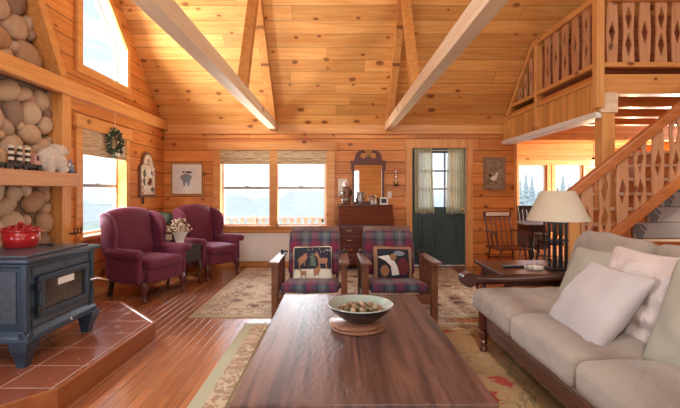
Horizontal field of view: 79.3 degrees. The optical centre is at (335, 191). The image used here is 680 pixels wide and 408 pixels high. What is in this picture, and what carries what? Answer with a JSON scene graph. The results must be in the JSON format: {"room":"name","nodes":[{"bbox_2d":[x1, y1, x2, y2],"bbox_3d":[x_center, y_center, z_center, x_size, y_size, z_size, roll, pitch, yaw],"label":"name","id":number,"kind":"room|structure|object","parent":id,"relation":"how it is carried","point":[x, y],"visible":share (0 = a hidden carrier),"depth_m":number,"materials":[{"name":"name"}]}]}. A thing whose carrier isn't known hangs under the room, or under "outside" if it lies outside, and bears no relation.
{"room":"cabin living room","nodes":[
{"label":"cabin living room","id":0,"kind":"room"},
{"bbox_2d":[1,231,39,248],"bbox_3d":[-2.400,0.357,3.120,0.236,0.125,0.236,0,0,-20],"label":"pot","id":1,"kind":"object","parent":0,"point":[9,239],"depth_m":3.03,"materials":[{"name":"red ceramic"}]},
{"bbox_2d":[45,0,163,287],"bbox_3d":[-3.055,-2.210,2.675,0.170,6.980,9.150,0,0,0],"label":"wall","id":2,"kind":"structure","parent":0,"point":[146,138],"depth_m":5.68,"materials":[{"name":"brown wood"}]},
{"bbox_2d":[23,0,66,76],"bbox_3d":[-3.020,-2.890,3.510,0.220,3.348,1.868,0,0,0],"label":"trim","id":3,"kind":"structure","parent":2,"relation":"attached to","point":[45,42],"depth_m":4.18,"materials":[{"name":"brown wood"}]},
{"bbox_2d":[48,94,70,242],"bbox_3d":[-3.030,0.113,4.468,0.200,2.335,0.145,0,0,0],"label":"trim","id":4,"kind":"structure","parent":2,"relation":"attached to","point":[60,200],"depth_m":4.39,"materials":[{"name":"brown wood"}]},
{"bbox_2d":[0,51,168,130],"bbox_3d":[-2.933,-1.137,4.195,0.095,0.165,5.790,0,0,0],"label":"trim","id":5,"kind":"structure","parent":2,"relation":"attached to","point":[10,65],"depth_m":4.46,"materials":[{"name":"brown wood"}]},
{"bbox_2d":[73,113,132,242],"bbox_3d":[-3.010,-0.128,5.265,0.220,1.525,1.270,0,0,0],"label":"window","id":6,"kind":"structure","parent":2,"relation":"in","point":[121,168],"depth_m":5.09,"materials":[{"name":"brown wood"}]},
{"bbox_2d":[83,129,125,160],"bbox_3d":[-2.957,-0.590,5.265,0.026,0.300,1.040,0,0,0],"label":"bamboo shade","id":7,"kind":"object","parent":6,"relation":"attached to","point":[93,142],"visible":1,"depth_m":5.09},
{"bbox_2d":[104,127,124,157],"bbox_3d":[-2.912,-0.775,5.410,0.102,0.671,0.386,0,0,0],"label":"wreath","id":8,"kind":"object","parent":7,"relation":"hanging from","point":[114,132],"visible":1,"depth_m":5.36,"materials":[{"name":"green plant"}]},
{"bbox_2d":[75,0,130,95],"bbox_3d":[-3.030,-2.320,5.279,0.180,1.871,1.213,0,0,0],"label":"window","id":9,"kind":"structure","parent":2,"relation":"in","point":[107,11],"depth_m":5.49,"materials":[{"name":"brown wood"}]},
{"bbox_2d":[94,282,122,296],"bbox_3d":[-2.958,1.230,5.843,0.025,0.100,2.445,0,0,0],"label":"baseboard","id":10,"kind":"structure","parent":2,"relation":"attached to","point":[103,288],"depth_m":5.17,"materials":[{"name":"brown wood"}]},
{"bbox_2d":[138,152,155,203],"bbox_3d":[-2.948,-0.220,6.410,0.036,0.800,0.520,0,0,0],"label":"arched panel","id":11,"kind":"object","parent":2,"relation":"attached to","point":[146,169],"visible":1,"depth_m":6.34,"materials":[{"name":"brown wood"}]},
{"bbox_2d":[66,245,563,407],"bbox_3d":[2.200,1.340,4.250,11.000,0.120,12.700,0,0,0],"label":"floor","id":12,"kind":"structure","parent":0,"point":[169,371],"depth_m":3.46,"materials":[{"name":"brown wood"}]},
{"bbox_2d":[0,0,53,245],"bbox_3d":[-3.216,-1.635,2.993,0.469,5.830,2.987,0,0,0],"label":"chimney","id":13,"kind":"object","parent":12,"relation":"on","point":[26,114],"visible":0.55,"depth_m":3.97,"materials":[{"name":"stone"}]},
{"bbox_2d":[0,168,80,186],"bbox_3d":[-2.920,-0.124,2.985,0.400,0.139,2.770,0,0,0],"label":"mantel shelf","id":14,"kind":"object","parent":13,"relation":"attached to","point":[8,177],"visible":1,"depth_m":3.75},
{"bbox_2d":[0,145,41,170],"bbox_3d":[-2.840,-0.302,3.670,0.094,0.216,0.500,0,0,0],"label":"wagon","id":15,"kind":"object","parent":14,"relation":"on","point":[32,162],"visible":0.95,"depth_m":3.67,"materials":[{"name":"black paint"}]},
{"bbox_2d":[36,144,68,172],"bbox_3d":[-2.862,-0.335,4.148,0.214,0.314,0.459,0,0,0],"label":"bear","id":16,"kind":"object","parent":14,"relation":"on","point":[52,159],"visible":0.75,"depth_m":4.06},
{"bbox_2d":[67,159,76,172],"bbox_3d":[-2.790,-0.272,4.309,0.072,0.155,0.095,0,0,0],"label":"figurine","id":17,"kind":"object","parent":14,"relation":"on","point":[70,166],"visible":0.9,"depth_m":4.29,"materials":[{"name":"grey ceramic"}]},
{"bbox_2d":[0,301,154,407],"bbox_3d":[-2.333,1.208,2.970,1.510,0.145,2.580,0,0,0],"label":"hearth","id":18,"kind":"object","parent":12,"relation":"on","point":[67,362],"visible":0.76,"depth_m":2.84,"materials":[{"name":"tile"}]},
{"bbox_2d":[0,243,108,367],"bbox_3d":[-2.267,0.781,3.025,0.766,0.722,0.820,0,0,0],"label":"wood stove","id":19,"kind":"object","parent":18,"relation":"on","point":[44,289],"visible":0.98,"depth_m":2.81,"materials":[{"name":"blue metal"}]},
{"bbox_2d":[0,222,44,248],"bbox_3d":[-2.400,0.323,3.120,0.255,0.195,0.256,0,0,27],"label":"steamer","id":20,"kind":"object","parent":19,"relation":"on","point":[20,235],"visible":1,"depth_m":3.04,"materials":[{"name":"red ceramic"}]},
{"bbox_2d":[39,243,53,245],"bbox_3d":[-2.260,0.410,3.202,0.100,0.019,0.020,0,0,-10],"label":"trivet lifter","id":21,"kind":"object","parent":19,"relation":"on","point":[48,244],"visible":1,"depth_m":3.20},
{"bbox_2d":[99,207,191,302],"bbox_3d":[-2.396,0.739,5.150,0.786,1.091,0.869,0,0,25],"label":"chair","id":22,"kind":"object","parent":12,"relation":"on","point":[135,248],"visible":0.99,"depth_m":5.03,"materials":[{"name":"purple fabric"}]},
{"bbox_2d":[142,252,182,269],"bbox_3d":[-2.313,0.847,5.111,0.602,0.147,0.532,0,0,25],"label":"seat cushion","id":23,"kind":"object","parent":22,"relation":"on","point":[150,260],"depth_m":4.99,"materials":[{"name":"red fabric"}]},
{"bbox_2d":[166,242,202,284],"bbox_3d":[-2.110,1.001,5.690,0.360,0.562,0.362,0,0,30],"label":"side table","id":24,"kind":"object","parent":12,"relation":"on","point":[193,255],"visible":0.36,"depth_m":5.68,"materials":[{"name":"brown wood"}]},
{"bbox_2d":[166,225,174,241],"bbox_3d":[-2.700,0.890,6.400,0.440,0.780,0.400,0,0,0],"label":"crate","id":25,"kind":"object","parent":24,"relation":"on","point":[169,236],"visible":0.06,"depth_m":6.20,"materials":[{"name":"brown wood"}]},
{"bbox_2d":[158,211,172,224],"bbox_3d":[-2.704,0.408,6.399,0.356,0.216,0.330,0,0,0],"label":"folded throw","id":26,"kind":"object","parent":25,"relation":"on","point":[168,216],"visible":0.29,"depth_m":6.29,"materials":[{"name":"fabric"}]},
{"bbox_2d":[168,218,191,242],"bbox_3d":[-2.145,0.536,5.635,0.300,0.368,0.327,0,0,0],"label":"flower planter","id":27,"kind":"object","parent":24,"relation":"on","point":[179,234],"visible":0.98,"depth_m":5.58,"materials":[{"name":"white ceramic"}]},
{"bbox_2d":[172,204,243,281],"bbox_3d":[-1.976,0.739,6.306,0.786,1.091,0.869,0,0,31],"label":"chair","id":28,"kind":"object","parent":12,"relation":"on","point":[206,223],"visible":0.77,"depth_m":6.30,"materials":[{"name":"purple fabric"}]},
{"bbox_2d":[206,241,236,254],"bbox_3d":[-1.897,0.847,6.259,0.602,0.147,0.532,0,0,31],"label":"seat cushion","id":29,"kind":"object","parent":28,"relation":"on","point":[212,247],"depth_m":6.12,"materials":[{"name":"red fabric"}]},
{"bbox_2d":[188,267,477,317],"bbox_3d":[0.210,1.274,5.530,3.420,0.012,2.730,0,0,0],"label":"area rug","id":30,"kind":"object","parent":12,"relation":"on","point":[248,295],"visible":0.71,"depth_m":5.02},
{"bbox_2d":[268,226,348,316],"bbox_3d":[-0.262,0.843,4.546,0.804,0.850,1.012,0,0,1],"label":"chair","id":31,"kind":"object","parent":30,"relation":"on","point":[300,236],"visible":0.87,"depth_m":4.51,"materials":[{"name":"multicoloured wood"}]},
{"bbox_2d":[281,277,339,292],"bbox_3d":[-0.263,1.009,4.471,0.604,0.154,0.640,0,0,1],"label":"seat cushion","id":32,"kind":"object","parent":31,"relation":"on","point":[291,285],"depth_m":4.17,"materials":[{"name":"fabric"}]},
{"bbox_2d":[293,246,332,277],"bbox_3d":[-0.265,0.820,4.665,0.448,0.391,0.198,0,0,-4],"label":"throw pillow","id":33,"kind":"object","parent":31,"relation":"on","point":[308,262],"visible":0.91,"depth_m":4.62,"materials":[{"name":"beige fabric"}]},
{"bbox_2d":[309,254,315,265],"bbox_3d":[-0.262,0.758,4.620,0.078,0.152,0.012,-1,-20,-1],"label":"print","id":34,"kind":"object","parent":33,"relation":"attached to","point":[312,257],"depth_m":4.61,"materials":[{"name":"green fabric"}]},
{"bbox_2d":[298,251,327,277],"bbox_3d":[-0.260,0.810,4.614,0.332,0.308,0.031,-1,-20,-1],"label":"print","id":35,"kind":"object","parent":33,"relation":"attached to","point":[311,264],"depth_m":4.60,"materials":[{"name":"fabric"}]},
{"bbox_2d":[288,230,339,273],"bbox_3d":[-0.256,0.714,4.875,0.603,0.504,0.256,0,0,1],"label":"cushion","id":36,"kind":"object","parent":31,"relation":"on","point":[298,238],"depth_m":4.86,"materials":[{"name":"fabric"}]},
{"bbox_2d":[337,204,393,270],"bbox_3d":[0.485,0.741,6.805,0.930,1.055,0.479,0,0,0],"label":"desk","id":37,"kind":"object","parent":30,"relation":"on","point":[352,218],"visible":0.47,"depth_m":6.63,"materials":[{"name":"brown wood"}]},
{"bbox_2d":[341,180,351,204],"bbox_3d":[0.179,0.007,6.862,0.182,0.410,0.145,0,0,0],"label":"figurine","id":38,"kind":"object","parent":37,"relation":"on","point":[346,192],"visible":1,"depth_m":6.83,"materials":[{"name":"brown wood"}]},
{"bbox_2d":[356,191,366,204],"bbox_3d":[0.418,0.100,6.860,0.142,0.224,0.135,0,0,43],"label":"pitcher","id":39,"kind":"object","parent":37,"relation":"on","point":[360,199],"visible":1,"depth_m":6.82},
{"bbox_2d":[380,197,387,204],"bbox_3d":[0.797,0.150,6.877,0.136,0.125,0.069,0,0,-6],"label":"photo frame","id":40,"kind":"object","parent":37,"relation":"on","point":[383,200],"visible":1,"depth_m":6.85,"materials":[{"name":"white paint"}]},
{"bbox_2d":[357,226,441,316],"bbox_3d":[0.634,0.843,4.546,0.804,0.850,1.012,0,0,-2],"label":"chair","id":41,"kind":"object","parent":30,"relation":"on","point":[426,285],"visible":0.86,"depth_m":4.43,"materials":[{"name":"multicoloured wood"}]},
{"bbox_2d":[363,230,414,273],"bbox_3d":[0.623,0.714,4.875,0.603,0.504,0.256,0,0,-2],"label":"cushion","id":42,"kind":"object","parent":41,"relation":"on","point":[371,238],"depth_m":4.87,"materials":[{"name":"fabric"}]},
{"bbox_2d":[373,246,412,277],"bbox_3d":[0.645,0.820,4.665,0.463,0.394,0.198,0,0,-6],"label":"throw pillow","id":43,"kind":"object","parent":41,"relation":"on","point":[388,262],"visible":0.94,"depth_m":4.62,"materials":[{"name":"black fabric"}]},
{"bbox_2d":[380,265,388,276],"bbox_3d":[0.546,0.879,4.580,0.101,0.129,0.023,2,-20,-3],"label":"print","id":44,"kind":"object","parent":43,"relation":"attached to","point":[384,269],"depth_m":4.58,"materials":[{"name":"fabric"}]},
{"bbox_2d":[379,255,398,275],"bbox_3d":[0.588,0.822,4.599,0.240,0.228,0.029,2,-20,-3],"label":"print","id":45,"kind":"object","parent":43,"relation":"attached to","point":[388,264],"depth_m":4.59},
{"bbox_2d":[390,254,395,260],"bbox_3d":[0.644,0.734,4.621,0.077,0.084,0.009,2,-20,-3],"label":"print","id":46,"kind":"object","parent":43,"relation":"attached to","point":[392,256],"depth_m":4.62,"materials":[{"name":"fabric"}]},
{"bbox_2d":[394,251,404,255],"bbox_3d":[0.716,0.697,4.654,0.132,0.061,0.016,2,-20,-3],"label":"print","id":47,"kind":"object","parent":43,"relation":"attached to","point":[396,253],"depth_m":4.65,"materials":[{"name":"fabric"}]},
{"bbox_2d":[397,258,408,274],"bbox_3d":[0.750,0.835,4.605,0.139,0.199,0.024,2,-20,-3],"label":"print","id":48,"kind":"object","parent":43,"relation":"attached to","point":[402,263],"depth_m":4.60,"materials":[{"name":"fabric"}]},
{"bbox_2d":[369,277,427,292],"bbox_3d":[0.637,1.009,4.471,0.604,0.154,0.640,0,0,-2],"label":"seat cushion","id":49,"kind":"object","parent":41,"relation":"on","point":[376,285],"depth_m":4.17,"materials":[{"name":"fabric"}]},
{"bbox_2d":[187,322,566,407],"bbox_3d":[0.337,1.274,2.482,2.451,0.012,3.065,0,0,0],"label":"area rug","id":50,"kind":"object","parent":12,"relation":"on","point":[510,384],"visible":0.22,"depth_m":2.91,"materials":[{"name":"beige fabric"}]},
{"bbox_2d":[229,294,498,407],"bbox_3d":[0.110,1.048,2.466,1.060,0.436,1.722,0,0,0],"label":"coffee table","id":51,"kind":"object","parent":50,"relation":"on","point":[299,361],"visible":0.98,"depth_m":1.98,"materials":[{"name":"brown wood"}]},
{"bbox_2d":[331,325,384,335],"bbox_3d":[0.135,0.820,2.520,0.336,0.020,0.336,0,0,0],"label":"round board","id":52,"kind":"object","parent":51,"relation":"on","point":[381,329],"visible":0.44,"depth_m":2.38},
{"bbox_2d":[329,315,384,331],"bbox_3d":[0.129,0.799,2.530,0.344,0.020,0.344,0,0,0],"label":"round board","id":53,"kind":"object","parent":52,"relation":"on","point":[335,321],"visible":0.65,"depth_m":2.42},
{"bbox_2d":[327,295,393,323],"bbox_3d":[0.150,0.735,2.520,0.407,0.108,0.407,0,0,0],"label":"bowl","id":54,"kind":"object","parent":53,"relation":"on","point":[386,304],"visible":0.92,"depth_m":2.51,"materials":[{"name":"ceramic"}]},
{"bbox_2d":[483,211,531,259],"bbox_3d":[2.706,0.799,6.540,0.604,0.958,0.814,0,0,-6],"label":"rocking chair","id":55,"kind":"object","parent":12,"relation":"on","point":[489,214],"visible":0.7,"depth_m":6.69,"materials":[{"name":"brown wood"}]},
{"bbox_2d":[474,260,565,287],"bbox_3d":[1.860,0.991,3.860,0.890,0.581,0.720,0,0,0],"label":"end table","id":56,"kind":"object","parent":12,"relation":"on","point":[489,267],"visible":0.19,"depth_m":3.75,"materials":[{"name":"brown wood"}]},
{"bbox_2d":[502,265,523,267],"bbox_3d":[1.640,0.690,3.800,0.200,0.020,0.050,0,0,-8],"label":"remote control","id":57,"kind":"object","parent":56,"relation":"on","point":[503,266],"visible":1,"depth_m":3.78,"materials":[{"name":"black plastic"}]},
{"bbox_2d":[524,263,544,270],"bbox_3d":[1.800,0.676,3.720,0.120,0.048,0.120,0,0,-20],"label":"stack","id":58,"kind":"object","parent":56,"relation":"on","point":[530,267],"visible":1,"depth_m":3.69,"materials":[{"name":"beige paint"}]},
{"bbox_2d":[526,188,591,270],"bbox_3d":[2.000,0.333,3.700,0.524,0.735,0.524,0,0,0],"label":"table lamp","id":59,"kind":"object","parent":56,"relation":"on","point":[554,207],"visible":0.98,"depth_m":3.59,"materials":[{"name":"fabric"}]},
{"bbox_2d":[517,220,547,259],"bbox_3d":[4.060,0.912,7.350,1.760,0.735,1.000,0,0,0],"label":"dining table","id":60,"kind":"object","parent":12,"relation":"on","point":[525,225],"visible":0.16,"depth_m":6.94,"materials":[{"name":"brown wood"}]},
{"bbox_2d":[517,210,547,249],"bbox_3d":[4.300,0.805,9.293,0.900,0.950,0.515,0,0,0],"label":"chair","id":61,"kind":"object","parent":12,"relation":"on","point":[519,236],"visible":0.05,"depth_m":9.06,"materials":[{"name":"black paint"}]},
{"bbox_2d":[517,206,547,254],"bbox_3d":[3.950,0.781,8.195,0.450,1.002,0.519,0,0,0],"label":"dining chair","id":62,"kind":"object","parent":12,"relation":"on","point":[522,208],"visible":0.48,"depth_m":8.35,"materials":[{"name":"black paint"}]},
{"bbox_2d":[535,222,563,259],"bbox_3d":[3.542,0.781,6.675,0.450,1.002,0.519,0,0,10],"label":"dining chair","id":63,"kind":"object","parent":12,"relation":"on","point":[543,242],"visible":0.33,"depth_m":6.58,"materials":[{"name":"black paint"}]},
{"bbox_2d":[459,230,679,407],"bbox_3d":[1.616,0.793,2.080,1.141,0.975,2.840,0,0,0],"label":"sofa","id":64,"kind":"object","parent":12,"relation":"on","point":[579,372],"visible":0.69,"depth_m":2.19,"materials":[{"name":"fabric"}]},
{"bbox_2d":[473,287,559,335],"bbox_3d":[1.520,0.858,3.042,0.808,0.214,0.719,0,0,0],"label":"seat cushion","id":65,"kind":"object","parent":64,"relation":"on","point":[498,305],"depth_m":2.94,"materials":[{"name":"beige fabric"}]},
{"bbox_2d":[510,313,645,388],"bbox_3d":[1.520,0.859,2.318,0.812,0.217,0.722,0,0,0],"label":"seat cushion","id":66,"kind":"object","parent":64,"relation":"on","point":[555,345],"depth_m":2.13,"materials":[{"name":"beige fabric"}]},
{"bbox_2d":[557,247,611,294],"bbox_3d":[1.822,0.610,2.919,0.276,0.384,0.422,0,0,-18],"label":"throw pillow","id":67,"kind":"object","parent":64,"relation":"on","point":[582,256],"visible":0.32,"depth_m":2.97,"materials":[{"name":"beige fabric"}]},
{"bbox_2d":[549,262,654,345],"bbox_3d":[1.476,0.634,2.340,0.337,0.395,0.547,0,0,4],"label":"throw pillow","id":68,"kind":"object","parent":64,"relation":"on","point":[600,301],"visible":0.88,"depth_m":2.18,"materials":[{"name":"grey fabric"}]},
{"bbox_2d":[567,230,658,267],"bbox_3d":[2.001,0.578,3.024,0.372,0.544,0.789,0,0,0],"label":"cushion","id":69,"kind":"object","parent":64,"relation":"on","point":[598,241],"depth_m":2.96,"materials":[{"name":"beige fabric"}]},
{"bbox_2d":[576,359,679,407],"bbox_3d":[1.520,0.860,1.594,0.807,0.213,0.718,0,0,0],"label":"seat cushion","id":70,"kind":"object","parent":64,"relation":"on","point":[612,383],"depth_m":1.72,"materials":[{"name":"beige fabric"}]},
{"bbox_2d":[608,246,679,343],"bbox_3d":[1.660,0.580,2.230,0.244,0.504,0.553,0,0,-7],"label":"throw pillow","id":71,"kind":"object","parent":64,"relation":"on","point":[658,268],"visible":0.41,"depth_m":2.13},
{"bbox_2d":[643,259,679,367],"bbox_3d":[1.613,0.570,1.740,0.258,0.495,0.543,0,0,-10],"label":"throw pillow","id":72,"kind":"object","parent":64,"relation":"on","point":[663,344],"visible":0.9,"depth_m":1.89,"materials":[{"name":"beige fabric"}]},
{"bbox_2d":[651,244,679,257],"bbox_3d":[2.003,0.579,2.257,0.357,0.538,0.753,0,0,0],"label":"cushion","id":73,"kind":"object","parent":64,"relation":"on","point":[662,250],"depth_m":2.45,"materials":[{"name":"beige fabric"}]},
{"bbox_2d":[592,0,617,222],"bbox_3d":[2.965,-0.770,4.555,0.250,4.100,0.190,0,0,0],"label":"post","id":74,"kind":"object","parent":12,"relation":"on","point":[607,103],"visible":0.66,"depth_m":4.50,"materials":[{"name":"brown wood"}]},
{"bbox_2d":[546,151,679,260],"bbox_3d":[4.125,0.249,5.041,2.950,1.491,1.358,0,0,0],"label":"staircase","id":75,"kind":"structure","parent":12,"relation":"on","point":[661,226],"depth_m":4.46,"materials":[{"name":"grey carpet"}]},
{"bbox_2d":[564,101,679,261],"bbox_3d":[3.482,-0.229,4.200,2.292,3.018,0.110,0,0,0],"label":"stair railing","id":76,"kind":"object","parent":12,"relation":"on","point":[660,192],"visible":0.8,"depth_m":4.19,"materials":[{"name":"brown wood"}]},
{"bbox_2d":[164,134,513,265],"bbox_3d":[-0.015,0.030,8.825,6.230,2.500,3.470,0,0,0],"label":"wall","id":77,"kind":"structure","parent":0,"point":[178,148],"depth_m":7.09,"materials":[{"name":"brown wood"}]},
{"bbox_2d":[171,163,202,194],"bbox_3d":[-2.570,-0.225,7.074,0.544,0.544,0.025,0,0,0],"label":"framed print","id":78,"kind":"object","parent":77,"relation":"attached to","point":[186,178],"visible":1,"depth_m":7.07,"materials":[{"name":"paper"}]},
{"bbox_2d":[228,233,289,260],"bbox_3d":[-1.000,0.948,7.032,1.920,0.485,0.055,0,0,0],"label":"panel","id":79,"kind":"object","parent":77,"relation":"attached to","point":[254,246],"visible":0.39,"depth_m":7.03,"materials":[{"name":"white paint"}]},
{"bbox_2d":[207,142,336,231],"bbox_3d":[-1.095,-0.085,7.115,2.230,1.560,0.190,0,0,0],"label":"window","id":80,"kind":"structure","parent":77,"relation":"in","point":[330,147],"depth_m":7.06,"materials":[{"name":"brown wood"}]},
{"bbox_2d":[220,150,268,163],"bbox_3d":[-1.593,-0.605,7.094,0.905,0.250,0.052,0,0,0],"label":"bamboo shade","id":81,"kind":"object","parent":80,"relation":"attached to","point":[226,156],"visible":0.96,"depth_m":7.08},
{"bbox_2d":[277,150,325,163],"bbox_3d":[-0.590,-0.605,7.094,0.930,0.250,0.052,0,0,0],"label":"bamboo shade","id":82,"kind":"object","parent":80,"relation":"attached to","point":[283,156],"visible":0.96,"depth_m":7.08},
{"bbox_2d":[163,125,502,133],"bbox_3d":[0.065,-1.080,7.072,6.070,0.160,0.035,0,0,0],"label":"trim","id":83,"kind":"structure","parent":77,"relation":"attached to","point":[172,129],"depth_m":7.06,"materials":[{"name":"brown wood"}]},
{"bbox_2d":[187,261,478,265],"bbox_3d":[0.065,1.230,7.077,6.070,0.100,0.025,0,0,0],"label":"baseboard","id":84,"kind":"structure","parent":77,"relation":"attached to","point":[242,263],"depth_m":7.06,"materials":[{"name":"brown wood"}]},
{"bbox_2d":[338,179,347,195],"bbox_3d":[0.122,-0.080,7.067,0.170,0.300,0.037,0,0,0],"label":"wall plaque","id":85,"kind":"object","parent":77,"relation":"attached to","point":[340,181],"visible":0.46,"depth_m":7.06,"materials":[{"name":"beige paint"}]},
{"bbox_2d":[350,149,385,203],"bbox_3d":[0.555,-0.270,7.064,0.620,0.940,0.045,0,0,0],"label":"wall mirror","id":86,"kind":"object","parent":77,"relation":"attached to","point":[367,172],"visible":0.96,"depth_m":7.08,"materials":[{"name":"brown wood"}]},
{"bbox_2d":[355,165,381,200],"bbox_3d":[0.555,-0.152,7.077,0.480,0.635,0.006,0,0,0],"label":"mirror glass","id":87,"kind":"object","parent":86,"relation":"attached to","point":[368,178],"depth_m":7.07,"materials":[{"name":"mirror"}]},
{"bbox_2d":[387,191,391,197],"bbox_3d":[0.925,0.050,7.079,0.074,0.120,0.020,0,0,0],"label":"light switch","id":88,"kind":"object","parent":77,"relation":"attached to","point":[389,193],"visible":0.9,"depth_m":7.08,"materials":[{"name":"beige paint"}]},
{"bbox_2d":[405,139,473,265],"bbox_3d":[1.780,0.185,7.117,1.180,2.190,0.135,0,0,0],"label":"door","id":89,"kind":"structure","parent":77,"relation":"in","point":[441,235],"depth_m":7.13,"materials":[{"name":"green paint"}]},
{"bbox_2d":[483,157,505,189],"bbox_3d":[2.730,-0.320,7.064,0.370,0.570,0.045,0,0,0],"label":"picture","id":90,"kind":"object","parent":77,"relation":"attached to","point":[494,168],"visible":1,"depth_m":7.07,"materials":[{"name":"beige paint"}]},
{"bbox_2d":[514,143,516,259],"bbox_3d":[3.100,0.115,7.160,0.040,2.330,0.200,0,0,0],"label":"trim","id":91,"kind":"structure","parent":77,"relation":"attached to","point":[515,145],"depth_m":7.06,"materials":[{"name":"brown wood"}]},
{"bbox_2d":[511,76,591,114],"bbox_3d":[5.205,-1.270,7.600,4.590,0.100,6.000,0,0,0],"label":"trim","id":92,"kind":"structure","parent":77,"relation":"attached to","point":[588,79],"depth_m":5.37,"materials":[{"name":"brown wood"}]},
{"bbox_2d":[119,0,677,139],"bbox_3d":[2.260,-3.380,2.600,10.800,4.900,9.400,0,0,0],"label":"ceiling","id":93,"kind":"structure","parent":0,"point":[331,60],"depth_m":6.23,"materials":[{"name":"brown wood"}]},
{"bbox_2d":[132,0,277,130],"bbox_3d":[-1.067,-3.281,2.645,0.121,4.452,8.890,0,0,0],"label":"roof truss","id":94,"kind":"object","parent":93,"relation":"attached to","point":[167,14],"visible":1,"depth_m":4.18,"materials":[{"name":"brown wood"}]},
{"bbox_2d":[385,0,508,130],"bbox_3d":[0.900,-3.281,2.645,0.110,4.452,8.890,0,0,0],"label":"roof truss","id":95,"kind":"object","parent":93,"relation":"attached to","point":[478,13],"visible":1,"depth_m":4.18,"materials":[{"name":"brown wood"}]},
{"bbox_2d":[517,148,618,241],"bbox_3d":[5.300,0.030,10.480,4.400,2.500,0.160,0,0,0],"label":"wall","id":96,"kind":"structure","parent":0,"point":[522,153],"depth_m":10.40,"materials":[{"name":"brown wood"}]},
{"bbox_2d":[517,160,551,205],"bbox_3d":[4.990,-0.135,10.425,0.940,1.350,0.150,0,0,0],"label":"window","id":97,"kind":"structure","parent":96,"relation":"in","point":[520,163],"depth_m":10.37,"materials":[{"name":"brown wood"}]},
{"bbox_2d":[551,160,587,190],"bbox_3d":[5.910,-0.135,10.425,0.940,1.350,0.150,0,0,0],"label":"window","id":98,"kind":"structure","parent":96,"relation":"in","point":[555,163],"depth_m":10.37,"materials":[{"name":"brown wood"}]},
{"bbox_2d":[502,74,679,147],"bbox_3d":[5.180,-1.058,7.300,4.640,0.475,5.600,0,0,0],"label":"beam","id":99,"kind":"structure","parent":0,"point":[642,98],"depth_m":5.20,"materials":[{"name":"brown wood"}]},
{"bbox_2d":[506,0,679,127],"bbox_3d":[3.925,-1.548,5.691,2.150,1.255,2.381,0,0,0],"label":"loft railing","id":100,"kind":"object","parent":99,"relation":"attached to","point":[532,65],"visible":0.94,"depth_m":4.68,"materials":[{"name":"brown wood"}]},
{"bbox_2d":[588,140,594,167],"bbox_3d":[5.338,-0.863,8.500,0.149,0.714,0.140,0,0,0],"label":"pendant light","id":101,"kind":"object","parent":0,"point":[591,164],"visible":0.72,"depth_m":8.48,"materials":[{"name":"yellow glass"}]},
{"bbox_2d":[542,15,679,97],"bbox_3d":[5.220,-1.900,5.800,4.560,1.160,0.100,0,0,0],"label":"wall","id":102,"kind":"structure","parent":0,"point":[660,17],"depth_m":5.75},
{"bbox_2d":[639,141,668,151],"bbox_3d":[7.580,-2.210,4.330,0.160,6.980,12.460,0,0,0],"label":"wall","id":103,"kind":"structure","parent":0,"point":[648,147],"depth_m":9.36,"materials":[{"name":"brown wood"}]},
{"label":"outside","id":104,"kind":"structure","parent":0,"visible":0},
{"bbox_3d":[-0.650,1.465,8.500,7.100,0.130,2.400,0,0,0],"label":"deck","id":105,"kind":"object","parent":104,"visible":0},
{"bbox_2d":[225,215,323,223],"bbox_3d":[-0.675,0.995,9.550,6.950,0.910,0.120,0,0,0],"label":"deck railing","id":106,"kind":"object","parent":105,"relation":"on","point":[254,218],"visible":0.07,"depth_m":9.53,"materials":[{"name":"brown wood"}]},
{"bbox_3d":[1.780,-0.720,7.121,0.860,0.024,0.038,0,0,0],"label":"curtain rod","id":107,"kind":"object","parent":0,"visible":0},
{"bbox_2d":[414,149,433,213],"bbox_3d":[1.527,-0.182,7.079,0.346,1.135,0.036,0,0,0],"label":"door curtain","id":108,"kind":"object","parent":107,"relation":"hanging from","point":[423,164],"visible":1,"depth_m":7.08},
{"bbox_2d":[446,149,464,213],"bbox_3d":[2.067,-0.182,7.079,0.335,1.135,0.037,0,0,0],"label":"door curtain","id":109,"kind":"object","parent":107,"relation":"hanging from","point":[455,190],"visible":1,"depth_m":7.08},
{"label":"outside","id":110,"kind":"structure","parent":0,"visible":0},
{"bbox_2d":[83,204,323,231],"bbox_3d":[0.000,4.780,50.000,320.000,0.200,220.000,0,0,0],"label":"ground","id":111,"kind":"structure","parent":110,"point":[89,225],"depth_m":60.92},
{"bbox_2d":[519,180,525,205],"bbox_3d":[23.412,1.431,52.099,2.188,6.499,2.482,0,0,-22],"label":"conifer","id":112,"kind":"object","parent":111,"relation":"on","point":[521,199],"visible":0.31,"depth_m":51.73,"materials":[{"name":"plant"}]},
{"bbox_2d":[523,175,532,205],"bbox_3d":[27.796,0.906,60.004,2.607,7.547,2.955,0,0,-32],"label":"conifer","id":113,"kind":"object","parent":111,"relation":"on","point":[526,190],"visible":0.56,"depth_m":59.66,"materials":[{"name":"plant"}]},
{"bbox_2d":[529,177,535,204],"bbox_3d":[32.514,0.906,67.992,2.607,7.547,2.955,0,0,-1],"label":"conifer","id":114,"kind":"object","parent":111,"relation":"on","point":[532,194],"visible":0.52,"depth_m":67.70,"materials":[{"name":"plant"}]},
{"bbox_2d":[560,176,565,190],"bbox_3d":[35.430,0.906,63.991,2.955,7.547,2.607,0,0,-29],"label":"conifer","id":115,"kind":"object","parent":111,"relation":"on","point":[562,186],"visible":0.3,"depth_m":63.84,"materials":[{"name":"plant"}]},
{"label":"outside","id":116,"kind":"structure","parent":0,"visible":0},
{"bbox_2d":[83,186,559,203],"bbox_3d":[-4.428,0.686,85.536,511.138,13.189,348.923,0,0,0],"label":"hills","id":117,"kind":"structure","parent":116,"point":[254,194],"depth_m":202.70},
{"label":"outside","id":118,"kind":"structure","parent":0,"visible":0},
{"bbox_2d":[83,190,443,222],"bbox_3d":[-1.874,2.529,36.188,216.251,7.502,147.621,0,0,0],"label":"hills","id":119,"kind":"structure","parent":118,"point":[307,203],"depth_m":83.42,"materials":[{"name":"blue stone"}]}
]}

